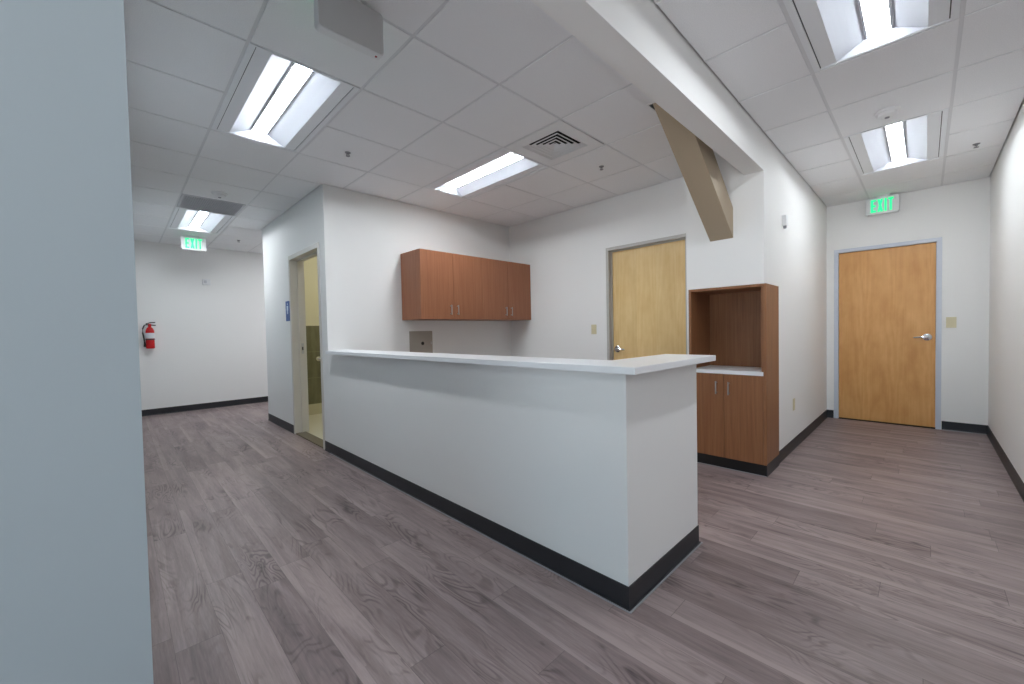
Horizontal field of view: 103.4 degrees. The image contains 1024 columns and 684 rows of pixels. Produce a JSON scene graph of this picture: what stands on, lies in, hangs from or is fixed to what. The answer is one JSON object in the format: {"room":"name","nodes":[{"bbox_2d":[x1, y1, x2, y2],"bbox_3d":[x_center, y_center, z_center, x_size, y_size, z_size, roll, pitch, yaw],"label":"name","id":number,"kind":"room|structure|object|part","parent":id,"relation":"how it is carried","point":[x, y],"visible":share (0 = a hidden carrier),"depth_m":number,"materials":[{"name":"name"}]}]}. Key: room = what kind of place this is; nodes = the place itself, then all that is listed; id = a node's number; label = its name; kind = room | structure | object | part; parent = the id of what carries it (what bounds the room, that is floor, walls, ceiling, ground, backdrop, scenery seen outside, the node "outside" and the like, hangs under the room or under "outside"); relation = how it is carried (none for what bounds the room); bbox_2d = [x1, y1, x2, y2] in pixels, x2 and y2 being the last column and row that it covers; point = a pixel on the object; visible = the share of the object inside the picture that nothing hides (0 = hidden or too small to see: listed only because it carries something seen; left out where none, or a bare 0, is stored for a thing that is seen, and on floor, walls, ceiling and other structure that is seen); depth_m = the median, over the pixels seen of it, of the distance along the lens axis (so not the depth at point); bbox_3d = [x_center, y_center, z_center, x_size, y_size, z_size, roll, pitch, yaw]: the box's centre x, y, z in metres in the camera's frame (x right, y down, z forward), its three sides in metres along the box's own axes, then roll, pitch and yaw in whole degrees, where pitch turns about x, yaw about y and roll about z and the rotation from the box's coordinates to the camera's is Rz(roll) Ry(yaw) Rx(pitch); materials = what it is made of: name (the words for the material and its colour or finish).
{"room":"office reception area","nodes":[
{"label":"office reception area","id":0,"kind":"room"},
{"bbox_2d":[0,0,153,683],"bbox_3d":[-4.573,-0.395,2.390,3.233,3.300,7.517,-3,2,-44],"label":"wall","id":1,"kind":"structure","parent":0,"point":[75,594],"depth_m":0.78,"materials":[{"name":"grey paint"}]},
{"bbox_2d":[134,240,267,409],"bbox_3d":[-4.555,-0.532,7.751,4.297,3.300,0.120,-3,2,-44],"label":"wall","id":2,"kind":"structure","parent":0,"point":[210,340],"depth_m":6.91,"materials":[{"name":"white paint"}]},
{"bbox_2d":[142,322,155,348],"bbox_3d":[-5.734,-0.106,6.403,0.133,0.420,0.145,-1,1,-4],"label":"fire extinguisher","id":3,"kind":"object","parent":2,"relation":"attached to","point":[149,333],"visible":1,"depth_m":6.36,"materials":[{"name":"red metal"}]},
{"bbox_2d":[142,396,267,416],"bbox_3d":[-4.516,1.068,7.707,4.166,0.102,0.011,-3,2,-44],"label":"baseboard","id":4,"kind":"structure","parent":2,"relation":"attached to","point":[166,410],"depth_m":6.93,"materials":[{"name":"black rubber"}]},
{"bbox_2d":[202,279,210,284],"bbox_3d":[-5.250,-1.031,6.947,0.110,0.097,0.052,-3,2,-44],"label":"fire alarm","id":5,"kind":"object","parent":2,"relation":"attached to","point":[204,281],"visible":1,"depth_m":6.94,"materials":[{"name":"white plastic"}]},
{"bbox_2d":[262,184,339,442],"bbox_3d":[-2.719,-0.501,5.065,0.131,3.300,2.408,-3,2,-44],"label":"wall","id":6,"kind":"structure","parent":0,"point":[312,220],"depth_m":5.05,"materials":[{"name":"white paint"}]},
{"bbox_2d":[285,301,289,320],"bbox_3d":[-2.830,-0.389,5.101,0.008,0.250,0.150,-3,2,-44],"label":"restroom sign","id":7,"kind":"object","parent":6,"relation":"attached to","point":[287,303],"visible":1,"depth_m":5.09,"materials":[{"name":"blue plastic"}]},
{"bbox_2d":[288,242,324,449],"bbox_3d":[-2.330,0.045,4.726,0.166,2.211,1.057,-3,2,-44],"label":"door frame","id":8,"kind":"structure","parent":6,"relation":"in","point":[296,260],"depth_m":5.04,"materials":[{"name":"white metal"}]},
{"bbox_2d":[296,432,322,447],"bbox_3d":[-2.320,1.144,4.743,0.118,0.012,0.965,-3,2,-44],"label":"threshold","id":9,"kind":"object","parent":6,"relation":"attached to","point":[318,441],"depth_m":4.77,"materials":[{"name":"brown"}]},
{"bbox_2d":[325,441,330,452],"bbox_3d":[-1.942,1.104,4.260,0.011,0.102,0.158,-3,2,-44],"label":"baseboard","id":10,"kind":"structure","parent":6,"relation":"attached to","point":[327,444],"depth_m":4.26,"materials":[{"name":"black rubber"}]},
{"bbox_2d":[304,256,318,325],"bbox_3d":[-1.981,-0.270,5.789,1.919,2.772,2.168,-3,2,-44],"label":"wall","id":11,"kind":"structure","parent":0,"point":[310,266],"depth_m":6.22,"materials":[{"name":"beige paint"}]},
{"bbox_2d":[306,326,321,404],"bbox_3d":[-2.724,0.338,6.572,1.913,1.206,0.014,-3,2,-44],"label":"tile","id":12,"kind":"structure","parent":11,"relation":"attached to","point":[312,332],"depth_m":6.23,"materials":[{"name":"beige tile"}]},
{"bbox_2d":[309,403,321,414],"bbox_3d":[-2.709,1.022,6.589,1.913,0.162,0.016,-3,2,-44],"label":"baseboard","id":13,"kind":"structure","parent":11,"relation":"attached to","point":[313,408],"depth_m":6.25,"materials":[{"name":"beige"}]},
{"bbox_2d":[335,187,511,355],"bbox_3d":[-0.925,-0.541,5.220,2.650,3.300,0.120,-3,2,-44],"label":"wall","id":14,"kind":"structure","parent":0,"point":[372,232],"depth_m":4.68,"materials":[{"name":"white paint"}]},
{"bbox_2d":[409,331,432,352],"bbox_3d":[-1.109,0.026,4.950,0.321,0.320,0.014,-3,2,-44],"label":"box cover","id":15,"kind":"object","parent":14,"relation":"attached to","point":[420,341],"visible":0.71,"depth_m":4.95,"materials":[{"name":"silver metal"}]},
{"bbox_2d":[400,248,482,320],"bbox_3d":[-0.827,-0.659,4.915,0.894,0.779,0.451,-3,2,-44],"label":"upper cabinet","id":16,"kind":"object","parent":14,"relation":"attached to","point":[435,285],"visible":1,"depth_m":4.69,"materials":[{"name":"brown wood"}]},
{"bbox_3d":[-0.859,-0.651,4.629,0.444,0.777,0.019,-3,2,-44],"label":"door","id":17,"kind":"part","parent":16,"relation":"part of","materials":[{"name":"brown wood"}]},
{"bbox_3d":[-0.540,-0.665,4.941,0.444,0.777,0.019,-3,2,-44],"label":"door","id":18,"kind":"part","parent":16,"relation":"part of","materials":[{"name":"brown wood"}]},
{"bbox_2d":[466,258,530,320],"bbox_3d":[-0.189,-0.688,5.540,0.894,0.779,0.451,-3,2,-44],"label":"upper cabinet","id":19,"kind":"object","parent":14,"relation":"attached to","point":[506,289],"visible":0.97,"depth_m":5.37,"materials":[{"name":"brown wood"}]},
{"bbox_3d":[-0.221,-0.680,5.254,0.444,0.777,0.019,-3,2,-44],"label":"door","id":20,"kind":"part","parent":19,"relation":"part of","materials":[{"name":"brown wood"}]},
{"bbox_3d":[0.098,-0.694,5.566,0.444,0.777,0.019,-3,2,-44],"label":"door","id":21,"kind":"part","parent":19,"relation":"part of","materials":[{"name":"brown wood"}]},
{"bbox_2d":[124,0,1023,253],"bbox_3d":[-0.576,-1.629,3.040,9.947,0.033,12.185,-3,2,-44],"label":"ceiling","id":22,"kind":"structure","parent":0,"point":[454,84],"depth_m":2.73,"materials":[{"name":"tile"}]},
{"bbox_2d":[180,235,205,251],"bbox_3d":[-4.827,-1.496,6.126,0.302,0.224,0.060,-3,2,-44],"label":"exit sign","id":23,"kind":"object","parent":22,"relation":"hanging from","point":[189,242],"visible":1,"depth_m":6.11,"materials":[{"name":"white plastic"}]},
{"bbox_2d":[167,207,235,233],"bbox_3d":[-4.186,-1.665,5.417,0.594,0.126,1.218,-3,2,-44],"label":"ceiling light","id":24,"kind":"object","parent":22,"relation":"attached to","point":[182,218],"visible":0.73,"depth_m":5.43,"materials":[{"name":"white plastic"}]},
{"bbox_2d":[177,194,245,215],"bbox_3d":[-3.538,-1.609,4.757,0.584,0.020,0.588,-3,2,-44],"label":"ceiling vent","id":25,"kind":"object","parent":22,"relation":"in","point":[186,201],"visible":0.97,"depth_m":4.75,"materials":[{"name":"grey metal"}]},
{"bbox_2d":[211,191,227,197],"bbox_3d":[-3.138,-1.571,4.337,0.144,0.052,0.144,-3,2,-44],"label":"smoke detector","id":26,"kind":"object","parent":22,"relation":"attached to","point":[218,194],"visible":1,"depth_m":4.30,"materials":[{"name":"white plastic"}]},
{"bbox_2d":[211,42,359,152],"bbox_3d":[-1.597,-1.650,2.771,0.594,0.126,1.218,-3,2,-44],"label":"ceiling light","id":27,"kind":"object","parent":22,"relation":"attached to","point":[272,98],"visible":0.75,"depth_m":2.69,"materials":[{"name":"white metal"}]},
{"bbox_2d":[314,0,383,59],"bbox_3d":[-0.739,-1.470,1.846,0.302,0.224,0.060,-3,2,-44],"label":"exit sign","id":28,"kind":"object","parent":22,"relation":"hanging from","point":[352,23],"visible":1,"depth_m":1.83,"materials":[{"name":"white"}]},
{"bbox_2d":[425,148,548,198],"bbox_3d":[-0.290,-1.709,4.051,0.594,0.126,1.218,-3,2,-44],"label":"ceiling light","id":29,"kind":"object","parent":22,"relation":"attached to","point":[503,166],"visible":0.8,"depth_m":4.03,"materials":[{"name":"white plastic"}]},
{"bbox_2d":[506,119,603,165],"bbox_3d":[0.358,-1.696,3.389,0.584,0.105,0.584,-3,2,-44],"label":"ceiling vent","id":30,"kind":"object","parent":22,"relation":"in","point":[559,141],"visible":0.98,"depth_m":3.41,"materials":[{"name":"white plastic"}]},
{"bbox_3d":[1.155,-1.655,2.854,0.402,0.023,0.233,-3,2,-44],"label":"hole trim","id":31,"kind":"part","parent":22,"relation":"part of","materials":[{"name":"black plastic"}]},
{"bbox_2d":[653,103,732,241],"bbox_3d":[1.266,-1.549,2.956,1.711,1.552,0.187,-3,2,-44],"label":"diagonal brace","id":32,"kind":"object","parent":22,"relation":"attached to","point":[697,163],"visible":0.35,"depth_m":3.12,"materials":[{"name":"beige paint"}]},
{"bbox_2d":[783,0,960,72],"bbox_3d":[1.625,-1.692,1.837,1.218,0.126,0.594,-3,2,-44],"label":"ceiling light","id":33,"kind":"object","parent":22,"relation":"attached to","point":[830,33],"visible":1,"depth_m":2.11,"materials":[{"name":"white"}]},
{"bbox_2d":[865,193,899,215],"bbox_3d":[4.452,-1.652,4.861,0.060,0.224,0.302,-3,2,-44],"label":"exit sign","id":34,"kind":"object","parent":22,"relation":"hanging from","point":[880,204],"visible":1,"depth_m":4.84,"materials":[{"name":"white plastic"}]},
{"bbox_2d":[874,106,900,119],"bbox_3d":[2.730,-1.654,2.942,0.144,0.052,0.144,-3,2,-44],"label":"smoke detector","id":35,"kind":"object","parent":22,"relation":"attached to","point":[888,112],"visible":1,"depth_m":2.91,"materials":[{"name":"white plastic"}]},
{"bbox_2d":[843,108,948,174],"bbox_3d":[3.383,-1.771,3.557,1.218,0.126,0.594,-3,2,-44],"label":"ceiling light","id":36,"kind":"object","parent":22,"relation":"attached to","point":[921,138],"visible":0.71,"depth_m":3.52,"materials":[{"name":"white plastic"}]},
{"bbox_2d":[142,402,1023,683],"bbox_3d":[-0.521,1.201,3.112,10.169,0.108,12.407,-3,2,-44],"label":"floor","id":37,"kind":"structure","parent":0,"point":[872,552],"depth_m":1.99,"materials":[{"name":"plastic"}]},
{"bbox_2d":[325,349,715,613],"bbox_3d":[-0.403,0.615,3.199,0.897,1.070,3.506,-3,2,-44],"label":"reception desk","id":38,"kind":"object","parent":37,"relation":"on","point":[585,470],"depth_m":2.15,"materials":[{"name":"white paint"}]},
{"bbox_2d":[325,349,715,374],"bbox_3d":[-0.413,0.096,3.186,0.897,0.031,3.506,-3,2,-44],"label":"countertop","id":39,"kind":"structure","parent":38,"relation":"on","point":[646,364],"depth_m":2.10,"materials":[{"name":"white"}]},
{"bbox_2d":[688,283,778,476],"bbox_3d":[1.994,0.305,3.634,0.501,1.571,0.617,-3,2,-44],"label":"cabinet","id":40,"kind":"object","parent":37,"relation":"on","point":[738,392],"visible":0.87,"depth_m":3.53,"materials":[{"name":"laminate"}]},
{"bbox_3d":[1.797,0.257,3.857,0.467,1.479,0.022,-3,2,-44],"label":"panel","id":41,"kind":"part","parent":40,"relation":"part of","materials":[{"name":"laminate"}]},
{"bbox_3d":[1.747,0.641,3.605,0.019,0.725,0.270,-3,2,-44],"label":"door","id":42,"kind":"part","parent":40,"relation":"part of","materials":[{"name":"laminate"}]},
{"bbox_3d":[1.990,-0.470,3.626,0.467,0.022,0.572,-3,2,-44],"label":"panel","id":43,"kind":"part","parent":40,"relation":"part of","materials":[{"name":"laminate"}]},
{"bbox_2d":[696,365,762,375],"bbox_3d":[1.999,0.253,3.639,0.459,0.031,0.572,-3,2,-44],"label":"shelf","id":44,"kind":"object","parent":40,"relation":"attached to","point":[703,370],"depth_m":3.57,"materials":[{"name":"white laminate"}]},
{"bbox_3d":[2.161,0.258,3.811,0.012,1.449,0.553,-3,2,-44],"label":"panel","id":45,"kind":"part","parent":40,"relation":"part of","materials":[{"name":"laminate"}]},
{"bbox_3d":[1.948,0.642,3.400,0.019,0.725,0.298,-3,2,-44],"label":"door","id":46,"kind":"part","parent":40,"relation":"part of","materials":[{"name":"laminate"}]},
{"bbox_3d":[2.188,0.261,3.408,0.397,1.479,0.022,-3,2,-44],"label":"panel","id":47,"kind":"part","parent":40,"relation":"part of","materials":[{"name":"laminate"}]},
{"bbox_2d":[509,177,685,359],"bbox_3d":[1.170,-0.575,4.886,0.120,3.300,3.288,-3,2,-44],"label":"wall","id":48,"kind":"structure","parent":0,"point":[564,251],"depth_m":5.12,"materials":[{"name":"white paint"}]},
{"bbox_2d":[591,325,596,333],"bbox_3d":[1.006,-0.155,4.976,0.016,0.117,0.073,-3,2,-44],"label":"light switch","id":49,"kind":"object","parent":48,"relation":"attached to","point":[593,327],"visible":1,"depth_m":4.98,"materials":[{"name":"beige plastic"}]},
{"bbox_2d":[606,233,686,359],"bbox_3d":[1.525,-0.021,4.543,0.124,2.195,0.976,-3,2,-44],"label":"door","id":50,"kind":"structure","parent":48,"relation":"in","point":[646,281],"depth_m":4.53,"materials":[{"name":"beige wood"}]},
{"bbox_3d":[1.265,0.084,4.777,0.064,0.080,0.154,-3,2,-44],"label":"lever handle","id":51,"kind":"part","parent":50,"relation":"part of","materials":[{"name":"silver metal"}]},
{"bbox_2d":[686,150,747,353],"bbox_3d":[1.941,-0.560,3.693,0.449,3.300,0.503,-3,2,-44],"label":"wall","id":52,"kind":"structure","parent":0,"point":[719,263],"depth_m":3.50,"materials":[{"name":"white paint"}]},
{"bbox_2d":[747,132,826,450],"bbox_3d":[3.058,-0.600,4.350,2.968,3.300,0.120,-3,2,-44],"label":"wall","id":53,"kind":"structure","parent":0,"point":[793,259],"depth_m":3.98,"materials":[{"name":"white paint"}]},
{"bbox_2d":[530,0,763,174],"bbox_3d":[-0.521,-1.679,0.856,6.961,0.820,0.142,-3,2,-44],"label":"header","id":54,"kind":"object","parent":53,"relation":"attached to","point":[637,39],"visible":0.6,"depth_m":2.07,"materials":[{"name":"white paint"}]},
{"bbox_2d":[782,215,787,228],"bbox_3d":[2.484,-1.089,3.677,0.070,0.120,0.034,-3,2,-44],"label":"wall sensor","id":55,"kind":"object","parent":53,"relation":"attached to","point":[784,217],"visible":1,"depth_m":3.66,"materials":[{"name":"white plastic"}]},
{"bbox_2d":[779,410,826,463],"bbox_3d":[3.266,0.993,4.471,2.583,0.102,0.011,-3,2,-44],"label":"baseboard","id":56,"kind":"structure","parent":53,"relation":"attached to","point":[785,451],"depth_m":4.24,"materials":[{"name":"black rubber"}]},
{"bbox_2d":[839,417,934,428],"bbox_3d":[4.628,1.000,5.027,0.118,0.004,0.878,-3,2,-44],"label":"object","id":57,"kind":"structure","parent":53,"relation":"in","point":[839,417],"depth_m":4.96,"materials":[{"name":"black"}]},
{"bbox_2d":[827,174,990,426],"bbox_3d":[4.649,-0.647,4.931,0.120,3.300,1.515,-3,2,-44],"label":"wall","id":58,"kind":"structure","parent":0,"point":[958,213],"depth_m":4.54,"materials":[{"name":"white paint"}]},
{"bbox_2d":[827,410,833,417],"bbox_3d":[4.214,0.951,5.356,0.011,0.102,0.073,-3,2,-44],"label":"baseboard","id":59,"kind":"structure","parent":58,"relation":"attached to","point":[830,413],"depth_m":5.35,"materials":[{"name":"black rubber"}]},
{"bbox_2d":[834,237,941,429],"bbox_3d":[4.594,-0.096,4.987,0.152,2.198,0.966,-3,2,-44],"label":"door","id":60,"kind":"structure","parent":58,"relation":"attached to","point":[888,297],"depth_m":4.95,"materials":[{"name":"brown wood"}]},
{"bbox_3d":[4.796,-0.056,4.720,0.064,0.080,0.154,-3,2,-44],"label":"lever handle","id":61,"kind":"part","parent":60,"relation":"part of","materials":[{"name":"silver metal"}]},
{"bbox_2d":[946,317,955,327],"bbox_3d":[4.945,-0.221,4.551,0.016,0.120,0.080,-3,2,-44],"label":"light switch","id":62,"kind":"object","parent":58,"relation":"attached to","point":[950,321],"visible":1,"depth_m":4.55,"materials":[{"name":"beige plastic"}]},
{"bbox_2d":[941,421,987,434],"bbox_3d":[5.041,0.956,4.506,0.019,0.102,0.346,-3,2,-44],"label":"baseboard","id":63,"kind":"structure","parent":58,"relation":"attached to","point":[949,426],"depth_m":4.50,"materials":[{"name":"black rubber"}]},
{"bbox_2d":[988,99,1023,482],"bbox_3d":[3.996,-0.588,3.148,3.549,3.300,0.120,-3,2,-44],"label":"wall","id":64,"kind":"structure","parent":0,"point":[1006,283],"depth_m":3.37,"materials":[{"name":"white paint"}]},
{"bbox_2d":[987,426,1023,501],"bbox_3d":[3.936,1.012,3.190,3.418,0.102,0.011,-3,2,-44],"label":"baseboard","id":65,"kind":"structure","parent":64,"relation":"attached to","point":[1015,478],"depth_m":3.30,"materials":[{"name":"black rubber"}]}
]}

